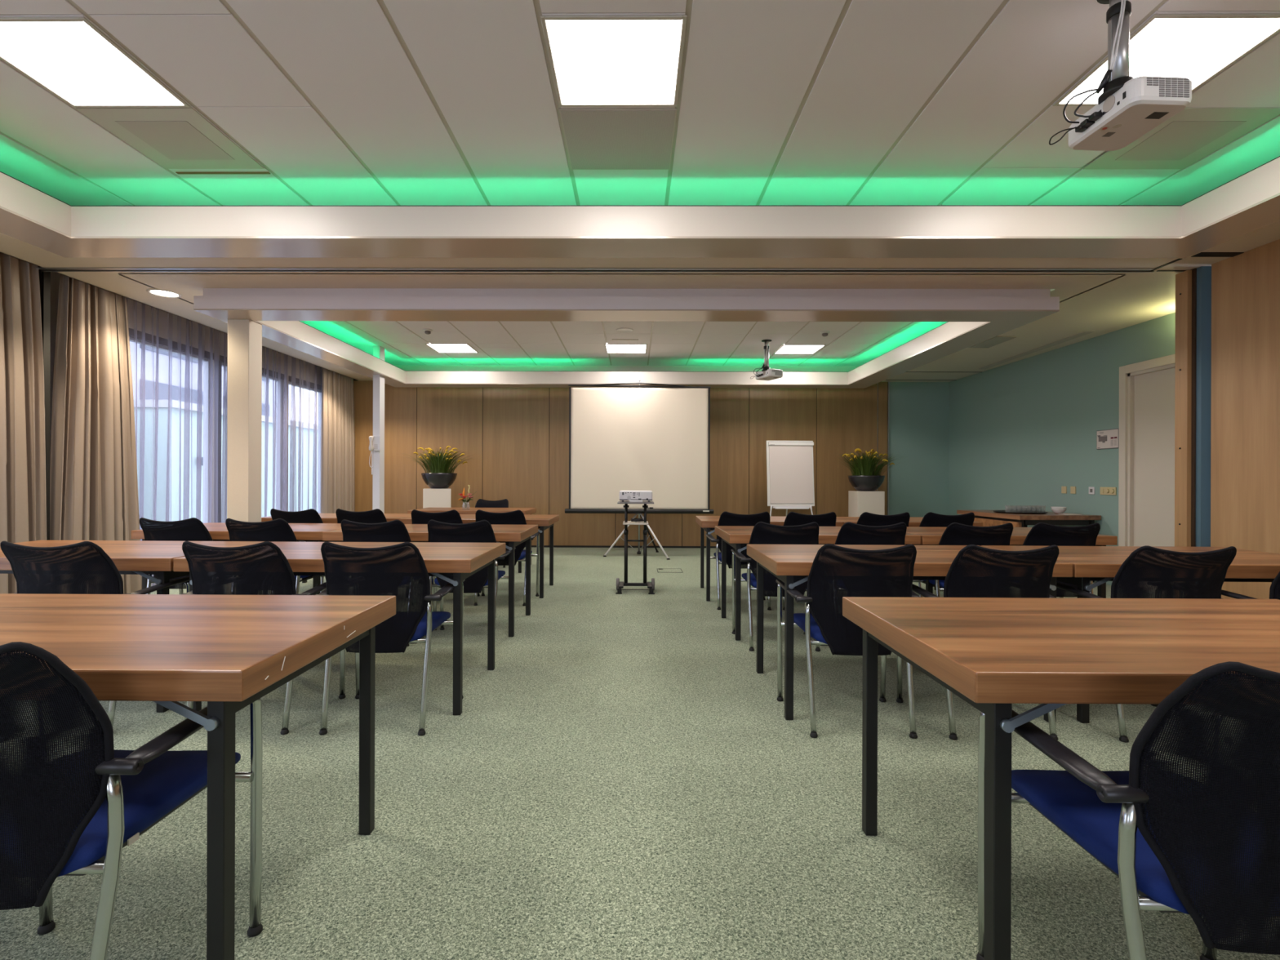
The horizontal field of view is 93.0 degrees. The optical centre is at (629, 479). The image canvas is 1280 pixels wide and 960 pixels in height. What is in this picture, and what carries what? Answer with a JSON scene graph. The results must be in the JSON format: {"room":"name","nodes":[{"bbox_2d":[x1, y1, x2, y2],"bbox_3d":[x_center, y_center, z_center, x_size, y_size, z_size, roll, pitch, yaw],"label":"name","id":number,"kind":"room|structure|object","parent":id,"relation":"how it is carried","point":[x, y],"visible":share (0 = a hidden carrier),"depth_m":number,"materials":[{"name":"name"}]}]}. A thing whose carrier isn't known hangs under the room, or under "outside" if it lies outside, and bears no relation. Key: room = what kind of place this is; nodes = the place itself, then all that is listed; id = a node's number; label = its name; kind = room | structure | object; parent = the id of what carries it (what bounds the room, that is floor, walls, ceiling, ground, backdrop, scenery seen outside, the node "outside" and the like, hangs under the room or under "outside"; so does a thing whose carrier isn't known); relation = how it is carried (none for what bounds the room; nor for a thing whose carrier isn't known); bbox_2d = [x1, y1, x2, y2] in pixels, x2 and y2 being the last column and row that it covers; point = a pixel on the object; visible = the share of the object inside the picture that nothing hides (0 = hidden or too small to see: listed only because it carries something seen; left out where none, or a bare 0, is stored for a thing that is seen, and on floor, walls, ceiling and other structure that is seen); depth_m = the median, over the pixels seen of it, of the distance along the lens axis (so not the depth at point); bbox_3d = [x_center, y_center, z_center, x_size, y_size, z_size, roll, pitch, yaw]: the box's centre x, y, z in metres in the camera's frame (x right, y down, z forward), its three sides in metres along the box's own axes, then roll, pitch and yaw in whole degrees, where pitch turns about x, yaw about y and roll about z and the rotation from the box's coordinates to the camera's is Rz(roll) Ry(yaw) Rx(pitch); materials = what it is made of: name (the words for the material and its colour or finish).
{"room":"conference room","nodes":[
{"label":"conference room","id":0,"kind":"room"},
{"bbox_2d":[49,271,322,586],"bbox_3d":[-4.808,-0.342,3.756,0.120,2.890,12.630,0,0,0],"label":"wall","id":1,"kind":"structure","parent":0,"point":[55,277],"depth_m":6.44,"materials":[{"name":"white paint"}]},
{"bbox_2d":[38,266,50,540],"bbox_3d":[-4.632,-0.306,4.739,0.175,2.820,0.080,0,0,0],"label":"trim","id":2,"kind":"structure","parent":1,"relation":"attached to","point":[44,277],"depth_m":4.74,"materials":[{"name":"metal"}]},
{"bbox_2d":[128,327,213,523],"bbox_3d":[-4.771,-0.212,6.095,0.095,2.430,1.610,0,0,0],"label":"window","id":3,"kind":"structure","parent":1,"relation":"in","point":[162,343],"depth_m":6.85,"materials":[{"name":"white metal"}]},
{"bbox_2d":[214,360,222,522],"bbox_3d":[-4.706,-0.127,6.950,0.030,2.460,0.060,0,0,0],"label":"trim","id":4,"kind":"structure","parent":1,"relation":"attached to","point":[220,362],"depth_m":6.95,"materials":[{"name":"grey metal"}]},
{"bbox_2d":[219,355,284,511],"bbox_3d":[-4.758,-0.212,7.640,0.095,2.430,1.300,0,0,0],"label":"window","id":5,"kind":"structure","parent":1,"relation":"in","point":[221,357],"depth_m":8.24,"materials":[{"name":"white metal"}]},
{"bbox_2d":[288,375,321,513],"bbox_3d":[-4.747,-0.212,8.885,0.095,2.430,1.010,0,0,0],"label":"window","id":6,"kind":"structure","parent":1,"relation":"in","point":[297,380],"depth_m":9.34,"materials":[{"name":"white metal"}]},
{"bbox_2d":[226,319,262,593],"bbox_3d":[-3.469,-0.153,5.474,0.191,2.522,0.190,0,0,0],"label":"column","id":7,"kind":"structure","parent":0,"point":[244,426],"depth_m":5.38,"materials":[{"name":"beige paint"}]},
{"bbox_2d":[193,308,1059,388],"bbox_3d":[-0.030,-1.409,7.196,7.210,0.012,4.270,0,0,0],"label":"trim","id":8,"kind":"structure","parent":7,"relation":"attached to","point":[1000,322],"depth_m":5.32,"materials":[{"name":"white paint"}]},
{"bbox_2d":[257,320,987,383],"bbox_3d":[-0.067,-1.502,7.196,6.595,0.176,3.630,0,0,0],"label":"trim","id":9,"kind":"structure","parent":8,"relation":"attached to","point":[300,330],"depth_m":8.97,"materials":[{"name":"white paint"}]},
{"bbox_2d":[372,346,384,513],"bbox_3d":[-3.443,-0.352,8.334,0.095,2.920,0.160,0,0,0],"label":"column","id":10,"kind":"structure","parent":0,"point":[378,487],"depth_m":8.26,"materials":[{"name":"white paint"}]},
{"bbox_2d":[300,320,947,365],"bbox_3d":[-0.066,-1.815,7.196,7.855,0.030,4.890,0,0,0],"label":"ceiling","id":11,"kind":"structure","parent":0,"point":[497,343],"depth_m":7.92,"materials":[{"name":"tile"}]},
{"bbox_2d":[425,343,478,352],"bbox_3d":[-2.443,-1.805,8.385,0.570,0.008,0.570,0,0,0],"label":"recessed light","id":12,"kind":"object","parent":11,"relation":"in","point":[439,348],"visible":1,"depth_m":8.37,"materials":[{"name":"white plastic"}]},
{"bbox_2d":[604,343,647,353],"bbox_3d":[-0.049,-1.796,8.365,0.570,0.008,0.570,0,0,0],"label":"recessed light","id":13,"kind":"object","parent":11,"relation":"in","point":[610,348],"visible":1,"depth_m":8.33,"materials":[{"name":"white plastic"}]},
{"bbox_2d":[750,339,782,380],"bbox_3d":[1.771,-1.555,7.941,0.340,0.478,0.342,0,0,-24],"label":"projector","id":14,"kind":"object","parent":11,"relation":"hanging from","point":[766,374],"visible":1,"depth_m":7.84,"materials":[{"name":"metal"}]},
{"bbox_2d":[773,344,826,354],"bbox_3d":[2.335,-1.788,8.381,0.570,0.008,0.570,0,0,0],"label":"recessed light","id":15,"kind":"object","parent":11,"relation":"in","point":[784,348],"visible":1,"depth_m":8.34,"materials":[{"name":"white plastic"}]},
{"bbox_2d":[0,546,1279,959],"bbox_3d":[0.227,1.171,3.713,10.200,0.100,12.630,0,0,0],"label":"floor","id":16,"kind":"structure","parent":0,"point":[624,780],"depth_m":2.02,"materials":[{"name":"green carpet"}]},
{"bbox_2d":[0,541,189,726],"bbox_3d":[-2.488,0.687,2.854,0.586,0.848,0.571,0,0,-1],"label":"mesh chair","id":17,"kind":"object","parent":16,"relation":"on","point":[100,563],"visible":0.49,"depth_m":2.63,"materials":[{"name":"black fabric"}]},
{"bbox_2d":[0,641,262,959],"bbox_3d":[-1.182,0.692,1.273,0.586,0.848,0.571,0,0,0],"label":"mesh chair","id":18,"kind":"object","parent":16,"relation":"on","point":[74,814],"visible":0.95,"depth_m":1.10,"materials":[{"name":"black fabric"}]},
{"bbox_2d":[0,540,270,712],"bbox_3d":[-2.856,0.740,3.262,1.400,0.740,0.775,0,0,1],"label":"folding table","id":19,"kind":"object","parent":16,"relation":"on","point":[144,558],"visible":0.32,"depth_m":3.02,"materials":[{"name":"brown wood"}]},
{"bbox_2d":[139,517,213,594],"bbox_3d":[-3.135,0.685,4.389,0.586,0.848,0.571,0,0,-1],"label":"mesh chair","id":20,"kind":"object","parent":16,"relation":"on","point":[193,529],"visible":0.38,"depth_m":4.16,"materials":[{"name":"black fabric"}]},
{"bbox_2d":[0,593,395,959],"bbox_3d":[-1.461,0.745,1.590,1.401,0.740,0.775,0,0,0],"label":"folding table","id":21,"kind":"object","parent":16,"relation":"on","point":[228,652],"visible":1,"depth_m":1.43,"materials":[{"name":"brown wood"}]},
{"bbox_2d":[131,522,346,595],"bbox_3d":[-2.865,0.740,4.722,1.400,0.740,0.775,0,0,2],"label":"folding table","id":22,"kind":"object","parent":16,"relation":"on","point":[304,532],"visible":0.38,"depth_m":4.37,"materials":[{"name":"brown wood"}]},
{"bbox_2d":[181,541,346,734],"bbox_3d":[-1.724,0.690,2.872,0.586,0.848,0.571,0,0,0],"label":"mesh chair","id":23,"kind":"object","parent":16,"relation":"on","point":[202,583],"visible":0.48,"depth_m":2.65,"materials":[{"name":"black fabric"}]},
{"bbox_2d":[225,518,324,593],"bbox_3d":[-2.516,0.687,4.344,0.586,0.848,0.571,0,0,0],"label":"mesh chair","id":24,"kind":"object","parent":16,"relation":"on","point":[278,530],"visible":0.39,"depth_m":4.11,"materials":[{"name":"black fabric"}]},
{"bbox_2d":[270,508,324,595],"bbox_3d":[-2.985,0.685,5.648,0.586,0.848,0.571,0,0,0],"label":"mesh chair","id":25,"kind":"object","parent":16,"relation":"on","point":[308,516],"visible":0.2,"depth_m":5.40,"materials":[{"name":"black fabric"}]},
{"bbox_2d":[173,541,505,715],"bbox_3d":[-1.442,0.745,3.234,1.400,0.740,0.775,0,0,0],"label":"folding table","id":26,"kind":"object","parent":16,"relation":"on","point":[460,561],"visible":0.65,"depth_m":2.94,"materials":[{"name":"brown wood"}]},
{"bbox_2d":[335,508,406,593],"bbox_3d":[-2.415,0.687,5.673,0.586,0.848,0.571,0,0,0],"label":"mesh chair","id":27,"kind":"object","parent":16,"relation":"on","point":[375,516],"visible":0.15,"depth_m":5.42,"materials":[{"name":"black fabric"}]},
{"bbox_2d":[340,519,436,646],"bbox_3d":[-1.702,0.690,4.267,0.586,0.848,0.571,0,0,0],"label":"mesh chair","id":28,"kind":"object","parent":16,"relation":"on","point":[395,531],"visible":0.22,"depth_m":4.03,"materials":[{"name":"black fabric"}]},
{"bbox_2d":[315,541,465,735],"bbox_3d":[-1.122,0.692,2.867,0.586,0.848,0.571,0,0,0],"label":"mesh chair","id":29,"kind":"object","parent":16,"relation":"on","point":[393,634],"visible":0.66,"depth_m":2.67,"materials":[{"name":"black fabric"}]},
{"bbox_2d":[322,524,537,636],"bbox_3d":[-1.464,0.745,4.660,1.400,0.740,0.775,0,0,0],"label":"folding table","id":30,"kind":"object","parent":16,"relation":"on","point":[513,535],"visible":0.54,"depth_m":4.31,"materials":[{"name":"brown wood"}]},
{"bbox_2d":[422,488,450,508],"bbox_3d":[-2.954,0.627,9.325,0.400,0.965,0.400,0,0,-17],"label":"pedestal","id":31,"kind":"object","parent":16,"relation":"on","point":[432,498],"visible":0.42,"depth_m":9.13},
{"bbox_2d":[395,445,475,488],"bbox_3d":[-2.961,-0.181,9.294,1.664,0.649,1.080,0,0,8],"label":"grass plant","id":32,"kind":"object","parent":31,"relation":"on","point":[438,476],"visible":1,"depth_m":9.18,"materials":[{"name":"green plant"}]},
{"bbox_2d":[421,472,457,488],"bbox_3d":[-2.922,0.026,9.325,0.532,0.235,0.532,0,0,0],"label":"bowl","id":33,"kind":"object","parent":31,"relation":"on","point":[433,480],"depth_m":9.14,"materials":[{"name":"grey ceramic"}]},
{"bbox_2d":[411,509,479,599],"bbox_3d":[-1.704,0.690,5.567,0.586,0.848,0.571,0,0,0],"label":"mesh chair","id":34,"kind":"object","parent":16,"relation":"on","point":[418,517],"visible":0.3,"depth_m":5.32,"materials":[{"name":"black fabric"}]},
{"bbox_2d":[427,520,515,631],"bbox_3d":[-1.130,0.692,4.272,0.586,0.848,0.571,0,0,0],"label":"mesh chair","id":35,"kind":"object","parent":16,"relation":"on","point":[480,531],"visible":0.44,"depth_m":4.06,"materials":[{"name":"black fabric"}]},
{"bbox_2d":[407,507,536,573],"bbox_3d":[-1.929,0.743,7.574,1.400,0.740,0.775,0,0,0],"label":"folding table","id":36,"kind":"object","parent":16,"relation":"on","point":[460,510],"visible":0.26,"depth_m":7.38,"materials":[{"name":"brown wood"}]},
{"bbox_2d":[399,514,559,598],"bbox_3d":[-1.452,0.745,6.060,1.400,0.740,0.775,0,0,0],"label":"folding table","id":37,"kind":"object","parent":16,"relation":"on","point":[544,522],"visible":0.47,"depth_m":5.71,"materials":[{"name":"brown wood"}]},
{"bbox_2d":[473,509,539,605],"bbox_3d":[-1.141,0.692,5.572,0.586,0.848,0.571,0,0,0],"label":"mesh chair","id":38,"kind":"object","parent":16,"relation":"on","point":[517,517],"visible":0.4,"depth_m":5.37,"materials":[{"name":"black fabric"}]},
{"bbox_2d":[615,501,654,594],"bbox_3d":[0.059,0.674,6.097,0.392,0.892,0.365,0,0,0],"label":"trolley","id":39,"kind":"object","parent":16,"relation":"on","point":[620,584],"visible":0.98,"depth_m":6.10,"materials":[{"name":"black metal"}]},
{"bbox_2d":[564,379,713,559],"bbox_3d":[0.140,-0.161,8.904,2.150,2.562,0.893,0,0,0],"label":"projection screen","id":40,"kind":"object","parent":16,"relation":"on","point":[657,440],"visible":0.98,"depth_m":8.80,"materials":[{"name":"white fabric"}]},
{"bbox_2d":[705,511,771,610],"bbox_3d":[0.988,0.699,5.434,0.586,0.848,0.571,0,0,0],"label":"mesh chair","id":41,"kind":"object","parent":16,"relation":"on","point":[726,518],"visible":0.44,"depth_m":5.22,"materials":[{"name":"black fabric"}]},
{"bbox_2d":[695,515,843,601],"bbox_3d":[1.311,0.755,5.917,1.281,0.740,0.775,0,0,2],"label":"folding table","id":42,"kind":"object","parent":16,"relation":"on","point":[707,523],"visible":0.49,"depth_m":5.59,"materials":[{"name":"brown wood"}]},
{"bbox_2d":[731,521,820,651],"bbox_3d":[1.018,0.699,4.184,0.586,0.848,0.571,0,0,0],"label":"mesh chair","id":43,"kind":"object","parent":16,"relation":"on","point":[762,533],"visible":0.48,"depth_m":3.98,"materials":[{"name":"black fabric"}]},
{"bbox_2d":[765,440,814,515],"bbox_3d":[2.435,0.267,9.330,0.818,1.708,0.558,0,0,-3],"label":"flip chart","id":44,"kind":"object","parent":16,"relation":"on","point":[789,464],"visible":0.9,"depth_m":9.21,"materials":[{"name":"paper"}]},
{"bbox_2d":[782,511,836,610],"bbox_3d":[1.553,0.701,5.430,0.586,0.848,0.571,0,0,0],"label":"mesh chair","id":45,"kind":"object","parent":16,"relation":"on","point":[793,518],"visible":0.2,"depth_m":5.18,"materials":[{"name":"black fabric"}]},
{"bbox_2d":[715,525,920,640],"bbox_3d":[1.349,0.755,4.576,1.316,0.740,0.775,0,0,0],"label":"folding table","id":46,"kind":"object","parent":16,"relation":"on","point":[737,536],"visible":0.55,"depth_m":4.23,"materials":[{"name":"brown wood"}]},
{"bbox_2d":[775,543,922,738],"bbox_3d":[1.022,0.699,2.854,0.586,0.848,0.571,0,0,0],"label":"mesh chair","id":47,"kind":"object","parent":16,"relation":"on","point":[843,637],"visible":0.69,"depth_m":2.66,"materials":[{"name":"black fabric"}]},
{"bbox_2d":[848,490,884,516],"bbox_3d":[3.606,0.658,9.270,0.400,0.950,0.400,0,0,0],"label":"pedestal","id":48,"kind":"object","parent":16,"relation":"on","point":[859,502],"visible":0.33,"depth_m":9.07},
{"bbox_2d":[848,475,884,491],"bbox_3d":[3.608,0.064,9.270,0.532,0.235,0.532,0,0,0],"label":"bowl","id":49,"kind":"object","parent":48,"relation":"on","point":[860,483],"depth_m":9.09,"materials":[{"name":"grey ceramic"}]},
{"bbox_2d":[826,448,912,491],"bbox_3d":[3.751,-0.144,9.242,1.485,0.653,1.238,0,0,21],"label":"grass plant","id":50,"kind":"object","parent":48,"relation":"on","point":[864,478],"visible":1,"depth_m":9.12,"materials":[{"name":"green plant"}]},
{"bbox_2d":[831,521,906,612],"bbox_3d":[1.588,0.701,4.189,0.586,0.848,0.571,0,0,0],"label":"mesh chair","id":51,"kind":"object","parent":16,"relation":"on","point":[889,535],"visible":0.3,"depth_m":3.95,"materials":[{"name":"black fabric"}]},
{"bbox_2d":[856,511,910,526],"bbox_3d":[2.178,0.703,5.425,0.586,0.848,0.571,0,0,0],"label":"mesh chair","id":52,"kind":"object","parent":16,"relation":"on","point":[866,518],"visible":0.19,"depth_m":5.17,"materials":[{"name":"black fabric"}]},
{"bbox_2d":[746,544,1072,722],"bbox_3d":[1.356,0.755,3.176,1.351,0.740,0.775,0,0,1],"label":"folding table","id":53,"kind":"object","parent":16,"relation":"on","point":[787,562],"visible":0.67,"depth_m":2.88,"materials":[{"name":"brown wood"}]},
{"bbox_2d":[917,511,974,596],"bbox_3d":[2.743,0.705,5.440,0.586,0.848,0.571,0,0,2],"label":"mesh chair","id":54,"kind":"object","parent":16,"relation":"on","point":[931,519],"visible":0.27,"depth_m":5.19,"materials":[{"name":"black fabric"}]},
{"bbox_2d":[912,522,1013,597],"bbox_3d":[2.278,0.704,4.184,0.586,0.848,0.571,0,0,2],"label":"mesh chair","id":55,"kind":"object","parent":16,"relation":"on","point":[955,534],"visible":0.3,"depth_m":3.95,"materials":[{"name":"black fabric"}]},
{"bbox_2d":[896,544,1059,740],"bbox_3d":[1.621,0.701,2.839,0.586,0.848,0.571,0,0,0],"label":"mesh chair","id":56,"kind":"object","parent":16,"relation":"on","point":[955,584],"visible":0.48,"depth_m":2.62,"materials":[{"name":"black fabric"}]},
{"bbox_2d":[902,526,1117,598],"bbox_3d":[2.677,0.759,4.555,1.337,0.740,0.775,0,0,0],"label":"folding table","id":57,"kind":"object","parent":16,"relation":"on","point":[929,535],"visible":0.13,"depth_m":4.20,"materials":[{"name":"brown wood"}]},
{"bbox_2d":[956,510,1101,582],"bbox_3d":[4.678,0.766,7.221,0.920,0.740,1.180,0,0,-3],"label":"side table","id":58,"kind":"object","parent":16,"relation":"on","point":[988,517],"visible":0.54,"depth_m":6.69,"materials":[{"name":"brown wood"}]},
{"bbox_2d":[1008,522,1100,598],"bbox_3d":[2.863,0.706,4.209,0.586,0.848,0.571,0,0,3],"label":"mesh chair","id":59,"kind":"object","parent":16,"relation":"on","point":[1039,535],"visible":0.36,"depth_m":3.97,"materials":[{"name":"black fabric"}]},
{"bbox_2d":[842,596,1279,959],"bbox_3d":[1.387,0.755,1.584,1.400,0.740,0.775,0,0,0],"label":"folding table","id":60,"kind":"object","parent":16,"relation":"on","point":[994,654],"visible":0.94,"depth_m":1.40,"materials":[{"name":"brown wood"}]},
{"bbox_2d":[976,661,1279,959],"bbox_3d":[1.083,0.700,1.184,0.586,0.848,0.571,0,0,0],"label":"mesh chair","id":61,"kind":"object","parent":16,"relation":"on","point":[1202,848],"visible":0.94,"depth_m":1.00,"materials":[{"name":"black fabric"}]},
{"bbox_2d":[981,545,1279,723],"bbox_3d":[2.729,0.760,3.150,1.372,0.740,0.775,0,0,1],"label":"folding table","id":62,"kind":"object","parent":16,"relation":"on","point":[1100,564],"visible":0.36,"depth_m":2.85,"materials":[{"name":"brown wood"}]},
{"bbox_2d":[1056,545,1236,742],"bbox_3d":[2.351,0.704,2.813,0.586,0.848,0.571,0,0,2],"label":"mesh chair","id":63,"kind":"object","parent":16,"relation":"on","point":[1128,577],"visible":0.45,"depth_m":2.59,"materials":[{"name":"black fabric"}]},
{"bbox_2d":[1173,270,1191,597],"bbox_3d":[4.225,-0.228,4.642,0.040,2.705,0.105,0,0,0],"label":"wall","id":64,"kind":"structure","parent":16,"relation":"on","point":[1183,357],"depth_m":4.62,"materials":[{"name":"brown wood"}]},
{"bbox_2d":[1191,267,1196,596],"bbox_3d":[4.261,-0.225,4.604,0.037,2.720,0.080,0,0,0],"label":"trim","id":65,"kind":"structure","parent":64,"relation":"attached to","point":[1193,270],"depth_m":4.57,"materials":[{"name":"brown wood"}]},
{"bbox_2d":[1176,571,1279,705],"bbox_3d":[3.012,0.706,2.808,0.586,0.848,0.571,0,0,-2],"label":"mesh chair","id":66,"kind":"object","parent":16,"relation":"on","point":[1274,589],"visible":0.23,"depth_m":2.64,"materials":[{"name":"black fabric"}]},
{"bbox_2d":[0,0,1279,205],"bbox_3d":[-0.063,-1.815,1.321,7.770,0.030,5.740,0,0,0],"label":"ceiling","id":67,"kind":"structure","parent":0,"point":[342,102],"depth_m":2.90,"materials":[{"name":"tile"}]},
{"bbox_2d":[0,17,190,107],"bbox_3d":[-2.414,-1.804,2.661,0.570,0.008,0.570,0,0,0],"label":"recessed light","id":68,"kind":"object","parent":67,"relation":"in","point":[71,58],"visible":1,"depth_m":2.64,"materials":[{"name":"white plastic"}]},
{"bbox_2d":[75,106,263,168],"bbox_3d":[-2.409,-1.804,3.242,0.570,0.008,0.575,0,0,0],"label":"ceiling vent","id":69,"kind":"object","parent":67,"relation":"in","point":[175,138],"visible":1,"depth_m":3.20,"materials":[{"name":"white metal"}]},
{"bbox_2d":[115,120,234,159],"bbox_3d":[-2.410,-1.802,3.242,0.362,0.002,0.368,0,0,0],"label":"grille","id":70,"kind":"object","parent":69,"relation":"attached to","point":[171,140],"depth_m":3.23,"materials":[{"name":"white metal"}]},
{"bbox_2d":[540,15,687,106],"bbox_3d":[-0.059,-1.796,2.642,0.570,0.008,0.570,0,0,0],"label":"recessed light","id":71,"kind":"object","parent":67,"relation":"in","point":[595,60],"visible":1,"depth_m":2.59,"materials":[{"name":"white plastic"}]},
{"bbox_2d":[559,107,677,169],"bbox_3d":[-0.054,-1.796,3.236,0.575,0.008,0.575,0,0,0],"label":"ceiling vent","id":72,"kind":"object","parent":67,"relation":"in","point":[596,139],"visible":1,"depth_m":3.19,"materials":[{"name":"white metal"}]},
{"bbox_2d":[1048,0,1191,151],"bbox_3d":[1.813,-1.554,2.291,0.340,0.478,0.342,0,0,-3],"label":"projector","id":73,"kind":"object","parent":67,"relation":"hanging from","point":[1128,108],"visible":1,"depth_m":2.20,"materials":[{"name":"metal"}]},
{"bbox_2d":[1146,77,1189,97],"bbox_3d":[1.882,-1.369,2.124,0.154,0.065,0.004,0,0,-3],"label":"vent grille","id":74,"kind":"object","parent":73,"relation":"attached to","point":[1155,86],"depth_m":2.12,"materials":[{"name":"grey plastic"}]},
{"bbox_2d":[1053,13,1279,106],"bbox_3d":[2.307,-1.788,2.622,0.570,0.008,0.570,0,0,0],"label":"recessed light","id":75,"kind":"object","parent":67,"relation":"in","point":[1197,47],"visible":0.69,"depth_m":2.51,"materials":[{"name":"white plastic"}]},
{"bbox_2d":[1082,106,1279,168],"bbox_3d":[2.893,-1.786,3.212,0.570,0.008,0.575,0,0,0],"label":"ceiling vent","id":76,"kind":"object","parent":67,"relation":"in","point":[1191,135],"visible":0.78,"depth_m":3.18,"materials":[{"name":"white metal"}]},
{"bbox_2d":[1115,120,1246,159],"bbox_3d":[2.893,-1.783,3.212,0.362,0.002,0.368,0,0,0],"label":"grille","id":77,"kind":"object","parent":76,"relation":"attached to","point":[1175,140],"depth_m":3.19,"materials":[{"name":"white metal"}]},
{"bbox_2d":[0,220,1279,382],"bbox_3d":[0.247,-1.684,3.723,10.220,0.170,12.650,0,0,0],"label":"ceiling","id":78,"kind":"structure","parent":0,"point":[1131,299],"depth_m":4.84,"materials":[{"name":"beige paint"}]},
{"bbox_2d":[0,252,46,593],"bbox_3d":[-4.564,-0.314,3.990,0.130,2.805,1.479,0,0,0],"label":"drape","id":79,"kind":"object","parent":78,"relation":"hanging from","point":[23,500],"visible":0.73,"depth_m":4.50,"materials":[{"name":"beige fabric"}]},
{"bbox_2d":[49,274,142,594],"bbox_3d":[-4.556,-0.314,5.216,0.126,2.806,0.859,0,0,1],"label":"drape","id":80,"kind":"object","parent":78,"relation":"hanging from","point":[94,482],"visible":0.75,"depth_m":5.15,"materials":[{"name":"beige fabric"}]},
{"bbox_2d":[126,297,321,586],"bbox_3d":[-4.628,-0.314,7.219,0.082,2.805,3.661,0,0,0],"label":"sheer curtain","id":81,"kind":"object","parent":78,"relation":"hanging from","point":[201,327],"visible":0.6,"depth_m":6.70,"materials":[{"name":"white fabric"}]},
{"bbox_2d":[320,367,355,513],"bbox_3d":[-4.519,-0.313,9.431,0.115,2.805,0.926,0,0,0],"label":"drape","id":82,"kind":"object","parent":78,"relation":"hanging from","point":[337,425],"visible":0.7,"depth_m":9.36,"materials":[{"name":"beige fabric"}]},
{"bbox_2d":[35,266,1154,272],"bbox_3d":[-0.280,-1.598,4.640,8.550,0.010,0.075,0,0,0],"label":"trim","id":83,"kind":"structure","parent":78,"relation":"attached to","point":[38,268],"depth_m":4.63,"materials":[{"name":"metal"}]},
{"bbox_2d":[118,273,1124,371],"bbox_3d":[-0.066,-1.730,7.196,7.895,0.260,4.930,0,0,0],"label":"trim","id":84,"kind":"structure","parent":78,"relation":"attached to","point":[406,367],"depth_m":9.64,"materials":[{"name":"white paint"}]},
{"bbox_2d":[193,288,1059,309],"bbox_3d":[-0.029,-1.507,7.196,7.210,0.186,4.270,0,0,0],"label":"ceiling beam","id":85,"kind":"structure","parent":78,"relation":"attached to","point":[212,298],"depth_m":5.08,"materials":[{"name":"white paint"}]},
{"bbox_2d":[978,330,1095,368],"bbox_3d":[4.979,-1.578,7.588,0.100,0.009,2.200,0,0,3],"label":"ceiling vent","id":86,"kind":"object","parent":78,"relation":"in","point":[1083,333],"visible":1,"depth_m":7.33,"materials":[{"name":"grey metal"}]},
{"bbox_3d":[-0.078,-1.508,1.321,7.102,0.186,5.060,0,0,0],"label":"trim","id":87,"kind":"structure","parent":78,"relation":"attached to","visible":0},
{"bbox_2d":[0,192,1279,257],"bbox_3d":[-0.078,-1.409,1.321,7.102,0.012,5.060,0,0,0],"label":"ceiling soffit","id":88,"kind":"structure","parent":87,"relation":"attached to","point":[1263,213],"depth_m":3.65,"materials":[{"name":"white paint"}]},
{"bbox_2d":[0,155,1279,236],"bbox_3d":[-0.064,-1.502,1.321,6.510,0.176,4.480,0,0,0],"label":"trim","id":89,"kind":"structure","parent":88,"relation":"attached to","point":[1262,183],"depth_m":3.54,"materials":[{"name":"white paint"}]},
{"bbox_2d":[353,378,949,546],"bbox_3d":[0.255,-0.339,9.978,10.100,2.920,0.100,0,0,0],"label":"wall","id":90,"kind":"structure","parent":0,"point":[517,438],"depth_m":9.93,"materials":[{"name":"brown wood"}]},
{"bbox_2d":[948,312,1175,585],"bbox_3d":[5.258,-0.222,7.321,0.150,2.720,5.330,0,0,0],"label":"wall","id":91,"kind":"structure","parent":0,"point":[1024,430],"depth_m":7.55,"materials":[{"name":"green paint"}]},
{"bbox_2d":[38,252,1244,380],"bbox_3d":[0.325,-1.599,7.008,9.720,0.008,5.460,0,0,0],"label":"trim","id":92,"kind":"structure","parent":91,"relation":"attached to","point":[1201,254],"depth_m":4.65,"materials":[{"name":"black metal"}]},
{"bbox_2d":[1096,428,1119,449],"bbox_3d":[5.169,-0.432,6.570,0.016,0.208,0.312,0,0,0],"label":"evacuation plan","id":93,"kind":"object","parent":91,"relation":"attached to","point":[1107,438],"visible":1,"depth_m":6.56,"materials":[{"name":"white paper"}]},
{"bbox_2d":[1118,354,1175,587],"bbox_3d":[5.207,-0.022,5.828,0.125,2.320,1.143,0,0,0],"label":"door","id":94,"kind":"structure","parent":91,"relation":"in","point":[1146,454],"depth_m":6.11,"materials":[{"name":"white paint"}]},
{"bbox_2d":[1195,266,1211,546],"bbox_3d":[4.707,-0.224,4.591,0.905,2.720,0.140,0,0,0],"label":"wall niche","id":95,"kind":"object","parent":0,"point":[1203,361],"visible":0.22,"depth_m":4.52,"materials":[{"name":"blue paint"}]},
{"bbox_2d":[1210,239,1279,599],"bbox_3d":[4.359,-0.225,0.923,0.200,2.720,7.120,0,0,0],"label":"wall","id":96,"kind":"structure","parent":0,"point":[1245,422],"depth_m":4.22,"materials":[{"name":"brown wood"}]},
{"label":"outside","id":97,"kind":"structure","parent":0,"visible":0},
{"bbox_3d":[-10.469,1.258,9.088,10.920,0.150,26.000,0,0,0],"label":"yard","id":98,"kind":"structure","parent":97,"visible":0},
{"bbox_2d":[129,341,289,419],"bbox_3d":[-17.842,-3.342,15.150,4.040,9.000,26.000,0,0,0],"label":"neighbouring building","id":99,"kind":"structure","parent":98,"relation":"on","point":[163,356],"depth_m":20.75,"materials":[{"name":"grey metal"}]},
{"bbox_2d":[133,400,317,524],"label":"window","id":100,"kind":"structure","parent":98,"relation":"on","point":[162,404],"depth_m":10.99,"materials":[{"name":"clear glass"}]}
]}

